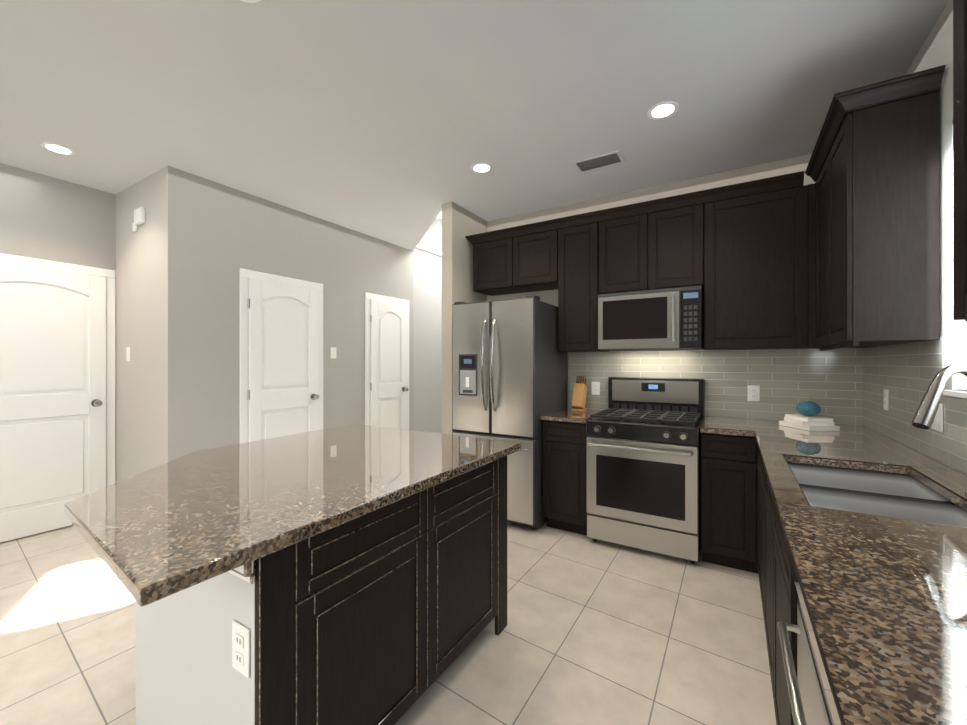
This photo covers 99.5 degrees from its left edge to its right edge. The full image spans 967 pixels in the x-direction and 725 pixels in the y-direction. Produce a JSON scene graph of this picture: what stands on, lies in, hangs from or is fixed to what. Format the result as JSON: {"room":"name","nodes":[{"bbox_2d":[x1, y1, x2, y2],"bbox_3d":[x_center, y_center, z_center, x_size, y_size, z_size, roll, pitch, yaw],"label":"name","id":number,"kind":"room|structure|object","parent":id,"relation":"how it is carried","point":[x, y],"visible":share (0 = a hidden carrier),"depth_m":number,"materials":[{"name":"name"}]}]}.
{"room":"kitchen","nodes":[
{"label":"kitchen","id":0,"kind":"room"},
{"bbox_2d":[0,163,115,542],"bbox_3d":[-4.237,-0.070,2.023,0.120,2.800,3.960,0,0,31],"label":"wall","id":1,"kind":"structure","parent":0,"point":[43,217],"depth_m":3.26,"materials":[{"name":"grey paint"}]},
{"bbox_2d":[0,263,105,542],"bbox_3d":[-3.420,0.294,3.140,0.107,2.048,0.816,0,0,31],"label":"door","id":2,"kind":"structure","parent":1,"relation":"in","point":[52,393],"depth_m":3.21,"materials":[{"name":"white wood"}]},
{"bbox_2d":[0,253,115,486],"bbox_3d":[-3.457,0.263,3.168,0.017,2.134,0.946,0,0,31],"label":"door frame","id":3,"kind":"structure","parent":1,"relation":"attached to","point":[110,275],"depth_m":3.53,"materials":[{"name":"white wood"}]},
{"bbox_2d":[116,166,167,482],"bbox_3d":[-2.755,-0.070,3.369,1.009,2.800,0.120,0,0,31],"label":"wall","id":4,"kind":"structure","parent":0,"point":[142,333],"depth_m":3.29,"materials":[{"name":"grey paint"}]},
{"bbox_2d":[126,347,130,360],"bbox_3d":[-2.972,-0.070,3.424,0.075,0.118,0.010,0,0,31],"label":"light switch","id":5,"kind":"object","parent":4,"relation":"attached to","point":[128,353],"visible":1,"depth_m":3.42,"materials":[{"name":"white plastic"}]},
{"bbox_2d":[132,207,144,231],"bbox_3d":[-2.782,-1.150,3.294,0.200,0.160,0.034,0,0,31],"label":"door chime","id":6,"kind":"object","parent":4,"relation":"attached to","point":[139,215],"visible":0.98,"depth_m":3.25,"materials":[{"name":"white plastic"}]},
{"bbox_2d":[168,166,441,461],"bbox_3d":[-1.433,-0.120,4.648,0.155,2.900,3.679,0,0,31],"label":"wall","id":7,"kind":"structure","parent":0,"point":[220,235],"depth_m":3.64,"materials":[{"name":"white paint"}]},
{"bbox_2d":[240,268,322,442],"bbox_3d":[-1.861,0.263,3.845,0.017,2.134,0.829,0,0,31],"label":"door frame","id":8,"kind":"structure","parent":7,"relation":"attached to","point":[245,274],"depth_m":3.54,"materials":[{"name":"white wood"}]},
{"bbox_2d":[248,278,318,441],"bbox_3d":[-1.825,0.294,3.816,0.107,2.048,0.699,0,0,31],"label":"door","id":9,"kind":"structure","parent":7,"relation":"in","point":[283,359],"depth_m":3.79,"materials":[{"name":"white wood"}]},
{"bbox_2d":[330,347,335,358],"bbox_3d":[-1.579,-0.100,4.315,0.010,0.118,0.075,0,0,31],"label":"light switch","id":10,"kind":"object","parent":7,"relation":"attached to","point":[332,352],"visible":1,"depth_m":4.30,"materials":[{"name":"white plastic"}]},
{"bbox_2d":[365,292,408,429],"bbox_3d":[-1.159,0.263,4.998,0.017,2.134,0.740,0,0,31],"label":"door frame","id":11,"kind":"structure","parent":7,"relation":"attached to","point":[368,296],"depth_m":4.72,"materials":[{"name":"white wood"}]},
{"bbox_2d":[370,299,408,429],"bbox_3d":[-1.122,0.294,4.969,0.107,2.048,0.610,0,0,31],"label":"door","id":12,"kind":"structure","parent":7,"relation":"in","point":[389,389],"depth_m":4.96,"materials":[{"name":"white wood"}]},
{"bbox_2d":[0,521,775,724],"bbox_3d":[-0.939,1.380,2.168,5.600,0.100,7.640,0,0,31],"label":"floor","id":13,"kind":"structure","parent":0,"point":[598,632],"depth_m":1.93,"materials":[{"name":"tile"}]},
{"bbox_2d":[64,424,521,724],"bbox_3d":[-0.756,0.874,1.779,1.274,0.912,1.618,0,0,31],"label":"kitchen island","id":14,"kind":"object","parent":13,"relation":"on","point":[353,574],"visible":1,"depth_m":1.26,"materials":[{"name":"stone"}]},
{"bbox_2d":[232,620,249,677],"bbox_3d":[-0.607,0.715,1.022,0.076,0.120,0.008,0,0,31],"label":"outlet","id":15,"kind":"object","parent":14,"relation":"attached to","point":[241,648],"visible":1,"depth_m":1.02,"materials":[{"name":"white plastic"}]},
{"bbox_2d":[452,295,566,529],"bbox_3d":[0.231,0.403,3.628,0.778,1.855,0.828,0,0,31],"label":"refrigerator","id":16,"kind":"object","parent":13,"relation":"on","point":[509,371],"visible":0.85,"depth_m":3.28,"materials":[{"name":"grey metal"}]},
{"bbox_2d":[540,408,601,534],"bbox_3d":[0.780,0.875,3.416,0.369,0.910,0.669,0,0,31],"label":"base cabinet","id":17,"kind":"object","parent":13,"relation":"on","point":[564,431],"depth_m":3.16,"materials":[{"name":"wood"}]},
{"bbox_2d":[571,375,586,410],"bbox_3d":[0.841,0.265,3.588,0.090,0.302,0.180,0,0,31],"label":"knife block","id":18,"kind":"object","parent":17,"relation":"on","point":[579,395],"visible":1,"depth_m":3.56,"materials":[{"name":"brown wood"}]},
{"bbox_2d":[586,377,704,563],"bbox_3d":[1.226,0.728,3.078,0.730,1.205,0.760,0,0,31],"label":"range","id":19,"kind":"object","parent":13,"relation":"on","point":[643,464],"visible":1,"depth_m":2.84,"materials":[{"name":"grey metal"}]},
{"bbox_2d":[700,416,743,569],"bbox_3d":[1.688,0.875,2.863,0.266,0.910,0.669,0,0,31],"label":"base cabinet","id":20,"kind":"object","parent":13,"relation":"on","point":[722,438],"depth_m":2.61,"materials":[{"name":"wood"}]},
{"bbox_2d":[744,418,966,724],"bbox_3d":[1.010,0.875,0.860,0.662,0.910,4.796,0,0,31],"label":"base cabinet","id":21,"kind":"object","parent":13,"relation":"on","point":[883,600],"depth_m":0.86,"materials":[{"name":"stone"}]},
{"bbox_2d":[777,593,833,724],"bbox_3d":[0.856,0.886,0.616,0.638,0.848,0.590,0,0,31],"label":"dishwasher","id":22,"kind":"object","parent":21,"relation":"in","point":[808,700],"visible":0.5,"depth_m":0.84,"materials":[{"name":"silver metal"}]},
{"bbox_2d":[779,414,839,430],"bbox_3d":[2.073,0.380,2.614,0.208,0.073,0.263,0,0,2],"label":"books","id":23,"kind":"object","parent":21,"relation":"on","point":[809,423],"visible":1,"depth_m":2.52,"materials":[{"name":"white paper"}]},
{"bbox_2d":[796,396,820,415],"bbox_3d":[2.074,0.278,2.614,0.123,0.129,0.123,0,0,31],"label":"decor","id":24,"kind":"object","parent":23,"relation":"on","point":[808,407],"visible":1,"depth_m":2.58,"materials":[{"name":"teal ceramic"}]},
{"bbox_2d":[788,463,966,527],"bbox_3d":[1.339,0.557,1.423,0.464,0.200,0.820,0,0,31],"label":"sink","id":25,"kind":"object","parent":21,"relation":"in","point":[900,496],"visible":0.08,"depth_m":1.49,"materials":[{"name":"metal"}]},
{"bbox_2d":[910,364,966,493],"bbox_3d":[1.472,0.211,1.270,0.248,0.411,0.189,0,0,31],"label":"faucet","id":26,"kind":"object","parent":21,"relation":"on","point":[925,413],"visible":1,"depth_m":1.26,"materials":[{"name":"silver metal"}]},
{"bbox_2d":[419,219,441,252],"bbox_3d":[-0.151,-0.445,6.091,2.220,3.550,0.120,0,0,31],"label":"wall","id":27,"kind":"structure","parent":0,"point":[431,238],"depth_m":6.40,"materials":[{"name":"white paint"}]},
{"bbox_2d":[435,210,441,219],"bbox_3d":[-0.724,-2.270,5.152,2.220,0.100,2.320,0,0,31],"label":"ceiling","id":28,"kind":"structure","parent":0,"point":[439,216],"depth_m":6.22,"materials":[{"name":"white paint"}]},
{"bbox_2d":[442,202,486,434],"bbox_3d":[0.219,-0.445,4.682,0.120,3.550,2.140,0,0,31],"label":"wall","id":29,"kind":"structure","parent":0,"point":[459,223],"depth_m":3.79,"materials":[{"name":"grey paint"}]},
{"bbox_2d":[0,0,948,260],"bbox_3d":[-0.939,-1.520,2.168,5.600,0.100,7.640,0,0,31],"label":"ceiling","id":30,"kind":"structure","parent":0,"point":[391,121],"depth_m":2.22,"materials":[{"name":"white paint"}]},
{"bbox_2d":[40,142,75,155],"bbox_3d":[-2.922,-1.467,2.815,0.170,0.006,0.170,0,0,31],"label":"recessed light","id":31,"kind":"object","parent":30,"relation":"in","point":[57,148],"visible":1,"depth_m":2.81,"materials":[{"name":"white"}]},
{"bbox_2d":[240,0,260,2],"bbox_3d":[-0.943,-1.467,1.585,0.170,0.006,0.170,0,0,31],"label":"recessed light","id":32,"kind":"object","parent":30,"relation":"in","point":[251,1],"visible":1,"depth_m":1.66,"materials":[{"name":"white plastic"}]},
{"bbox_2d":[470,162,492,172],"bbox_3d":[-0.013,-1.467,3.091,0.170,0.006,0.170,0,0,31],"label":"recessed light","id":33,"kind":"object","parent":30,"relation":"in","point":[481,167],"visible":1,"depth_m":3.08,"materials":[{"name":"white"}]},
{"bbox_2d":[572,150,624,172],"bbox_3d":[0.840,-1.464,2.992,0.340,0.010,0.180,0,0,31],"label":"ceiling vent","id":34,"kind":"object","parent":30,"relation":"in","point":[602,160],"visible":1,"depth_m":2.98,"materials":[{"name":"grey metal"}]},
{"bbox_2d":[647,101,678,119],"bbox_3d":[1.045,-1.467,2.387,0.170,0.006,0.170,0,0,31],"label":"recessed light","id":35,"kind":"object","parent":30,"relation":"in","point":[663,110],"visible":1,"depth_m":2.38,"materials":[{"name":"white"}]},
{"bbox_2d":[487,154,863,425],"bbox_3d":[1.271,-0.070,3.584,3.060,2.800,0.120,0,0,31],"label":"wall","id":36,"kind":"structure","parent":0,"point":[769,169],"depth_m":3.46,"materials":[{"name":"grey paint"}]},
{"bbox_2d":[469,231,534,295],"bbox_3d":[0.196,-0.930,3.963,0.488,0.480,0.347,0,0,31],"label":"upper cabinet","id":37,"kind":"object","parent":36,"relation":"attached to","point":[496,258],"depth_m":3.81,"materials":[{"name":"brown wood"}]},
{"bbox_2d":[521,223,556,290],"bbox_3d":[0.512,-0.930,3.770,0.486,0.480,0.347,0,0,31],"label":"upper cabinet","id":38,"kind":"object","parent":36,"relation":"attached to","point":[538,244],"depth_m":3.59,"materials":[{"name":"brown wood"}]},
{"bbox_2d":[557,215,608,351],"bbox_3d":[0.896,-0.633,3.536,0.407,1.075,0.347,0,0,31],"label":"upper cabinet","id":39,"kind":"object","parent":36,"relation":"attached to","point":[582,244],"depth_m":3.39,"materials":[{"name":"brown wood"}]},
{"bbox_2d":[609,203,656,292],"bbox_3d":[1.205,-0.863,3.347,0.433,0.615,0.347,0,0,31],"label":"upper cabinet","id":40,"kind":"object","parent":36,"relation":"attached to","point":[632,234],"depth_m":3.17,"materials":[{"name":"brown wood"}]},
{"bbox_2d":[657,195,704,288],"bbox_3d":[1.476,-0.863,3.182,0.434,0.615,0.347,0,0,31],"label":"upper cabinet","id":41,"kind":"object","parent":36,"relation":"attached to","point":[680,223],"depth_m":3.00,"materials":[{"name":"brown wood"}]},
{"bbox_2d":[598,285,704,350],"bbox_3d":[1.311,-0.322,3.216,0.730,0.440,0.443,0,0,31],"label":"microwave","id":42,"kind":"object","parent":41,"relation":"attached to","point":[665,319],"visible":1,"depth_m":3.05,"materials":[{"name":"silver metal"}]},
{"bbox_2d":[569,348,860,424],"bbox_3d":[1.665,0.154,3.269,2.040,0.528,0.007,0,0,31],"label":"tile backsplash","id":43,"kind":"structure","parent":36,"relation":"attached to","point":[844,386],"depth_m":3.07,"materials":[{"name":"grey tile"}]},
{"bbox_2d":[592,382,599,394],"bbox_3d":[1.003,0.230,3.662,0.075,0.118,0.008,0,0,31],"label":"electrical outlet","id":44,"kind":"object","parent":43,"relation":"attached to","point":[595,388],"visible":1,"depth_m":3.66,"materials":[{"name":"white plastic"}]},
{"bbox_2d":[748,385,759,401],"bbox_3d":[2.010,0.230,3.048,0.075,0.118,0.008,0,0,31],"label":"electrical outlet","id":45,"kind":"object","parent":43,"relation":"attached to","point":[753,392],"visible":1,"depth_m":3.04,"materials":[{"name":"white plastic"}]},
{"bbox_2d":[702,175,815,349],"bbox_3d":[1.905,-0.633,2.921,0.689,1.075,0.347,0,0,31],"label":"upper cabinet","id":46,"kind":"object","parent":36,"relation":"attached to","point":[743,254],"depth_m":2.75,"materials":[{"name":"brown wood"}]},
{"bbox_2d":[865,0,965,505],"bbox_3d":[1.400,-0.070,0.741,0.120,2.800,7.640,0,0,31],"label":"wall","id":47,"kind":"structure","parent":0,"point":[936,50],"depth_m":1.69,"materials":[{"name":"white paint"}]},
{"bbox_2d":[805,65,945,350],"bbox_3d":[2.055,-0.645,2.283,0.348,1.140,1.225,0,0,31],"label":"upper cabinet","id":48,"kind":"object","parent":47,"relation":"attached to","point":[872,171],"visible":0.98,"depth_m":1.81,"materials":[{"name":"brown wood"}]},
{"bbox_2d":[861,336,966,474],"bbox_3d":[1.293,0.154,0.689,0.008,0.528,4.800,0,0,31],"label":"tile backsplash","id":49,"kind":"structure","parent":47,"relation":"attached to","point":[907,370],"depth_m":2.01,"materials":[{"name":"grey tile"}]},
{"bbox_2d":[884,389,888,410],"bbox_3d":[2.275,0.210,2.316,0.008,0.118,0.075,0,0,31],"label":"electrical outlet","id":50,"kind":"object","parent":49,"relation":"attached to","point":[886,399],"visible":1,"depth_m":2.30,"materials":[{"name":"white plastic"}]},
{"bbox_2d":[931,403,942,431],"bbox_3d":[1.925,0.230,1.744,0.010,0.118,0.121,0,0,31],"label":"light switch","id":51,"kind":"object","parent":49,"relation":"attached to","point":[937,424],"visible":0.5,"depth_m":1.71,"materials":[{"name":"white plastic"}]},
{"bbox_2d":[943,120,966,398],"bbox_3d":[1.685,-0.418,1.247,0.120,1.105,0.920,0,0,31],"label":"window","id":52,"kind":"structure","parent":47,"relation":"in","point":[958,334],"depth_m":1.62,"materials":[{"name":"white"}]},
{"bbox_2d":[959,325,966,390],"bbox_3d":[1.682,-0.423,1.249,0.057,1.062,0.844,0,0,31],"label":"window blinds","id":53,"kind":"object","parent":52,"relation":"attached to","point":[962,387],"visible":0.15,"depth_m":1.60,"materials":[{"name":"white plastic"}]},
{"bbox_2d":[953,0,966,321],"bbox_3d":[1.113,-0.633,0.687,0.295,1.075,0.490,0,0,31],"label":"upper cabinet","id":54,"kind":"object","parent":47,"relation":"attached to","point":[959,159],"visible":1,"depth_m":0.90,"materials":[{"name":"wood"}]}
]}

